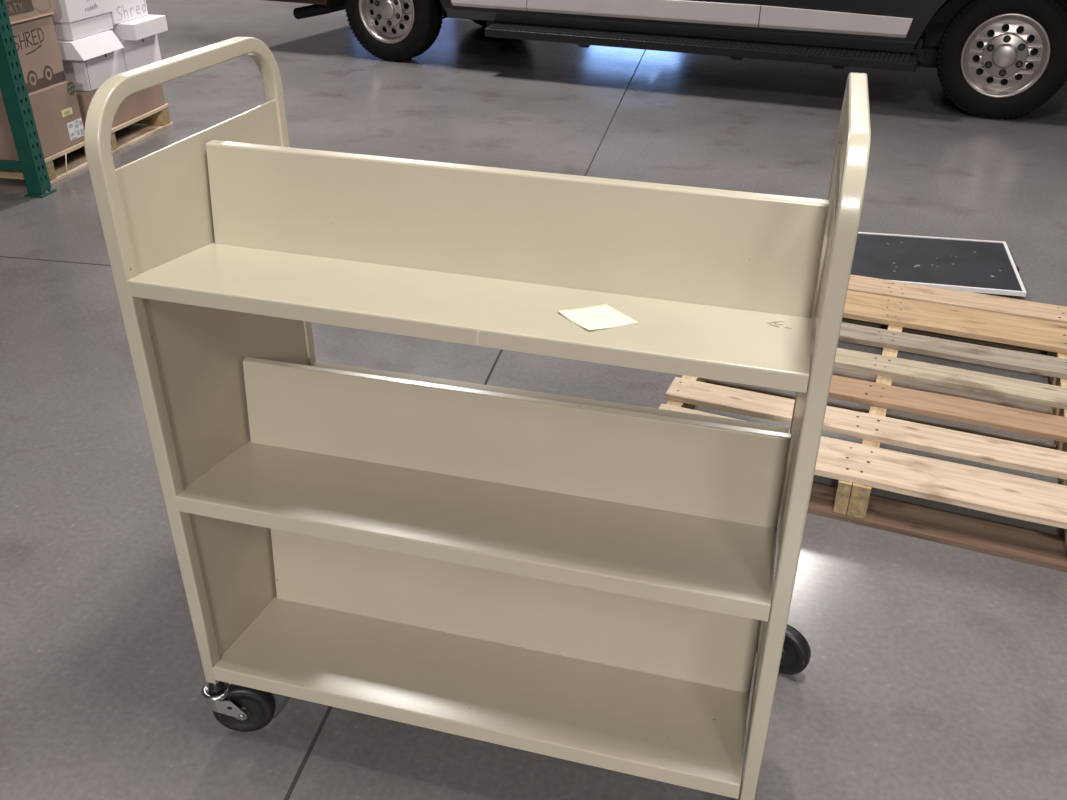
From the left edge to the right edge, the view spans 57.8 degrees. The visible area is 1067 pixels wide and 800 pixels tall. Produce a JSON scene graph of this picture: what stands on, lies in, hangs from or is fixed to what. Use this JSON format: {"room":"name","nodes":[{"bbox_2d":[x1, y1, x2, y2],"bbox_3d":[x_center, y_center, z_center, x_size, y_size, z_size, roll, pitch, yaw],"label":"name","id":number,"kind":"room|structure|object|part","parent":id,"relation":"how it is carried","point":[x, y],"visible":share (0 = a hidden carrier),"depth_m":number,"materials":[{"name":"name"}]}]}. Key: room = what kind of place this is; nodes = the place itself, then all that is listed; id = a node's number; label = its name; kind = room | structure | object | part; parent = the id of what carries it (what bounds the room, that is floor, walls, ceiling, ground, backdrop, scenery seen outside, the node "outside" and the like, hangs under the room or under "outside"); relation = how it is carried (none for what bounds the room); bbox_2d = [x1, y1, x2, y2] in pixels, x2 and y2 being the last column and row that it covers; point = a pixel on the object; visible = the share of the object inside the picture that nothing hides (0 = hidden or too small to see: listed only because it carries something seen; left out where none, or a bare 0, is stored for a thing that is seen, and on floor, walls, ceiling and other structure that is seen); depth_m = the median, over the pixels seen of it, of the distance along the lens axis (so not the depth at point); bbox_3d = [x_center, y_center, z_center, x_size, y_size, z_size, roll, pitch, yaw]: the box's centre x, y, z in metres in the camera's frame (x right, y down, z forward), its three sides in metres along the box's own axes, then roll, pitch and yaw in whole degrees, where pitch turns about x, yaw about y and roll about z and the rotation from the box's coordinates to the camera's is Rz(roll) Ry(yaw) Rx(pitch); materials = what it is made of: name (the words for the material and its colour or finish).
{"room":"warehouse","nodes":[
{"label":"warehouse","id":0,"kind":"room"},
{"bbox_2d":[0,0,1066,799],"bbox_3d":[-1.222,0.101,2.697,30.000,0.006,31.000,6,30,9],"label":"floor","id":1,"kind":"structure","parent":0,"point":[934,670],"depth_m":2.63,"materials":[{"name":"concrete"}]},
{"bbox_2d":[0,0,56,197],"bbox_3d":[-2.788,-2.288,3.872,1.090,2.942,0.108,6,30,9],"label":"upright","id":2,"kind":"object","parent":1,"relation":"on","point":[13,88],"visible":1,"depth_m":4.34,"materials":[{"name":"green paint"}]},
{"bbox_3d":[-2.306,-0.969,4.526,0.095,0.008,0.108,6,30,9],"label":"plate","id":3,"kind":"part","parent":2,"relation":"part of","materials":[{"name":"green paint"}]},
{"bbox_2d":[0,103,172,184],"bbox_3d":[-2.700,-1.415,5.180,1.005,0.123,1.180,6,30,9],"label":"wooden pallet","id":4,"kind":"object","parent":1,"relation":"on","point":[157,119],"visible":0.22,"depth_m":5.13,"materials":[{"name":"brown wood"}]},
{"bbox_2d":[0,79,83,160],"bbox_3d":[-2.501,-1.359,4.666,0.422,0.295,0.425,6,30,9],"label":"cardboard box","id":5,"kind":"object","parent":4,"relation":"on","point":[55,107],"visible":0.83,"depth_m":4.62,"materials":[{"name":"brown cardboard"}]},
{"bbox_2d":[0,15,65,97],"bbox_3d":[-2.514,-1.614,4.508,0.402,0.303,0.410,6,30,9],"label":"cardboard box","id":6,"kind":"object","parent":5,"relation":"on","point":[36,42],"visible":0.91,"depth_m":4.51,"materials":[{"name":"brown cardboard"}]},
{"bbox_2d":[5,0,56,23],"bbox_3d":[-2.504,-1.886,4.367,0.413,0.307,0.440,6,30,9],"label":"cardboard box","id":7,"kind":"object","parent":6,"relation":"on","point":[18,10],"visible":0.75,"depth_m":4.40,"materials":[{"name":"brown cardboard"}]},
{"bbox_3d":[-2.318,-1.834,4.262,0.001,0.257,0.270,6,30,9],"label":"printed panel","id":8,"kind":"part","parent":7,"relation":"part of","materials":[{"name":"brown cardboard"}]},
{"bbox_2d":[68,120,83,139],"bbox_3d":[-2.267,-1.343,4.799,0.002,0.080,0.110,6,30,10],"label":"label","id":9,"kind":"object","parent":5,"relation":"attached to","point":[80,122],"depth_m":4.80,"materials":[{"name":"white paper"}]},
{"bbox_2d":[76,84,165,128],"bbox_3d":[-2.451,-1.641,5.239,0.550,0.212,0.735,6,30,9],"label":"cardboard box","id":10,"kind":"object","parent":4,"relation":"on","point":[134,105],"visible":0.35,"depth_m":5.25,"materials":[{"name":"brown cardboard"}]},
{"bbox_2d":[57,30,125,90],"bbox_3d":[-2.382,-1.747,4.962,0.461,0.247,0.423,6,30,9],"label":"storage box","id":11,"kind":"object","parent":10,"relation":"on","point":[89,61],"visible":0.57,"depth_m":4.87,"materials":[{"name":"white cardboard"}]},
{"bbox_2d":[51,0,112,39],"bbox_3d":[-2.411,-2.000,4.835,0.415,0.316,0.375,6,30,9],"label":"storage box","id":12,"kind":"object","parent":11,"relation":"on","point":[73,19],"visible":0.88,"depth_m":4.76,"materials":[{"name":"grey cardboard"}]},
{"bbox_3d":[-2.412,-2.037,4.814,0.414,0.232,0.375,6,30,9],"label":"lid","id":13,"kind":"part","parent":12,"relation":"part of","materials":[{"name":"white cardboard"}]},
{"bbox_3d":[-2.388,-1.802,4.894,0.461,0.083,0.360,6,30,9],"label":"lid","id":14,"kind":"part","parent":11,"relation":"part of","materials":[{"name":"white cardboard"}]},
{"bbox_2d":[109,15,167,70],"bbox_3d":[-2.298,-1.949,5.296,0.481,0.264,0.348,6,30,9],"label":"storage box","id":15,"kind":"object","parent":10,"relation":"on","point":[138,36],"visible":0.43,"depth_m":5.21,"materials":[{"name":"white cardboard"}]},
{"bbox_2d":[110,0,147,24],"bbox_3d":[-2.346,-2.172,5.146,0.410,0.268,0.346,6,30,9],"label":"storage box","id":16,"kind":"object","parent":15,"relation":"on","point":[122,10],"visible":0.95,"depth_m":5.13,"materials":[{"name":"grey cardboard"}]},
{"bbox_3d":[-2.296,-2.031,5.255,0.481,0.080,0.327,6,30,9],"label":"lid","id":17,"kind":"part","parent":15,"relation":"part of","materials":[{"name":"white cardboard"}]},
{"bbox_2d":[84,36,870,799],"bbox_3d":[-0.021,0.068,1.592,1.066,1.166,0.521,8,31,14],"label":"cart","id":18,"kind":"object","parent":1,"relation":"on","point":[596,583],"visible":1,"depth_m":1.50,"materials":[{"name":"beige metal"}]},
{"bbox_3d":[-0.509,-0.057,1.674,0.024,1.035,0.481,8,31,14],"label":"tubular frame","id":19,"kind":"part","parent":18,"relation":"part of","materials":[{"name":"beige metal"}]},
{"bbox_3d":[-0.503,-0.012,1.698,0.004,0.916,0.434,8,31,14],"label":"panel","id":20,"kind":"part","parent":18,"relation":"part of","materials":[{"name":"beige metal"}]},
{"bbox_2d":[127,243,811,392],"bbox_3d":[-0.093,-0.138,1.330,0.922,0.033,0.214,8,31,14],"label":"shelf","id":21,"kind":"object","parent":18,"relation":"attached to","point":[729,329],"depth_m":1.32,"materials":[{"name":"beige metal"}]},
{"bbox_2d":[175,441,777,621],"bbox_3d":[-0.093,0.176,1.515,0.922,0.039,0.221,8,31,14],"label":"shelf","id":22,"kind":"object","parent":18,"relation":"attached to","point":[710,551],"depth_m":1.51,"materials":[{"name":"beige metal"}]},
{"bbox_2d":[212,597,750,798],"bbox_3d":[-0.095,0.493,1.698,0.922,0.042,0.221,8,31,14],"label":"shelf","id":23,"kind":"object","parent":18,"relation":"attached to","point":[663,719],"depth_m":1.69,"materials":[{"name":"beige metal"}]},
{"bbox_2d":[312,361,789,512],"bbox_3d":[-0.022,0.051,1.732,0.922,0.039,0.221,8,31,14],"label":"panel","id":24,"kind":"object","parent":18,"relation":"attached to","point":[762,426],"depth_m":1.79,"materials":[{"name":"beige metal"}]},
{"bbox_2d":[557,304,637,329],"bbox_3d":[0.085,-0.111,1.280,0.086,0.015,0.080,-17,34,-28],"label":"sticky note","id":25,"kind":"object","parent":18,"relation":"on","point":[602,316],"visible":1,"depth_m":1.28,"materials":[{"name":"yellow paper"}]},
{"bbox_3d":[0.391,0.119,1.479,0.004,0.916,0.434,8,31,14],"label":"panel","id":26,"kind":"part","parent":18,"relation":"part of","materials":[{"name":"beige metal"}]},
{"bbox_3d":[0.399,0.076,1.451,0.024,1.035,0.481,8,31,14],"label":"tubular frame","id":27,"kind":"part","parent":18,"relation":"part of","materials":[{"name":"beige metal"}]},
{"bbox_2d":[265,0,1066,118],"bbox_3d":[1.004,-3.616,6.807,6.630,2.356,2.238,13,32,20],"label":"van","id":28,"kind":"object","parent":1,"relation":"on","point":[993,59],"visible":1,"depth_m":5.98,"materials":[{"name":"black paint"}]},
{"bbox_3d":[-1.980,-3.153,7.347,0.980,0.226,0.056,13,32,20],"label":"quarter trim","id":29,"kind":"part","parent":28,"relation":"part of","materials":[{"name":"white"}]},
{"bbox_3d":[-0.311,-2.772,6.699,0.590,0.153,0.042,13,32,20],"label":"silver panel","id":30,"kind":"part","parent":28,"relation":"part of","materials":[{"name":"silver metal"}]},
{"bbox_3d":[0.689,-2.549,6.322,1.581,0.153,0.042,13,32,20],"label":"silver panel","id":31,"kind":"part","parent":28,"relation":"part of","materials":[{"name":"silver metal"}]},
{"bbox_3d":[0.842,-2.444,6.360,3.160,0.069,0.108,13,32,20],"label":"rocker sill","id":32,"kind":"part","parent":28,"relation":"part of","materials":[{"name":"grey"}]},
{"bbox_3d":[1.829,-2.295,5.893,0.897,0.153,0.042,13,32,20],"label":"silver panel","id":33,"kind":"part","parent":28,"relation":"part of","materials":[{"name":"silver metal"}]},
{"bbox_2d":[659,275,1066,571],"bbox_3d":[1.020,-0.056,2.857,1.070,0.126,1.306,12,32,19],"label":"wooden pallet","id":34,"kind":"object","parent":1,"relation":"on","point":[885,381],"visible":0.62,"depth_m":2.60,"materials":[{"name":"brown wood"}]},
{"bbox_2d":[850,232,1026,296],"bbox_3d":[1.558,-0.539,3.795,0.649,0.031,0.577,8,31,14],"label":"framed board","id":35,"kind":"object","parent":1,"relation":"on","point":[988,267],"visible":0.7,"depth_m":3.76,"materials":[{"name":"black plastic"}]},
{"bbox_3d":[1.618,-0.668,4.005,0.633,0.017,0.011,6,30,9],"label":"frame rail","id":36,"kind":"part","parent":35,"relation":"part of","materials":[{"name":"white metal"}]},
{"bbox_3d":[1.479,-0.420,3.573,0.635,0.017,0.011,6,31,11],"label":"frame rail","id":37,"kind":"part","parent":35,"relation":"part of","materials":[{"name":"white metal"}]},
{"bbox_3d":[1.853,-0.512,3.736,0.011,0.017,0.516,8,31,13],"label":"frame rail","id":38,"kind":"part","parent":35,"relation":"part of","materials":[{"name":"white metal"}]}
]}

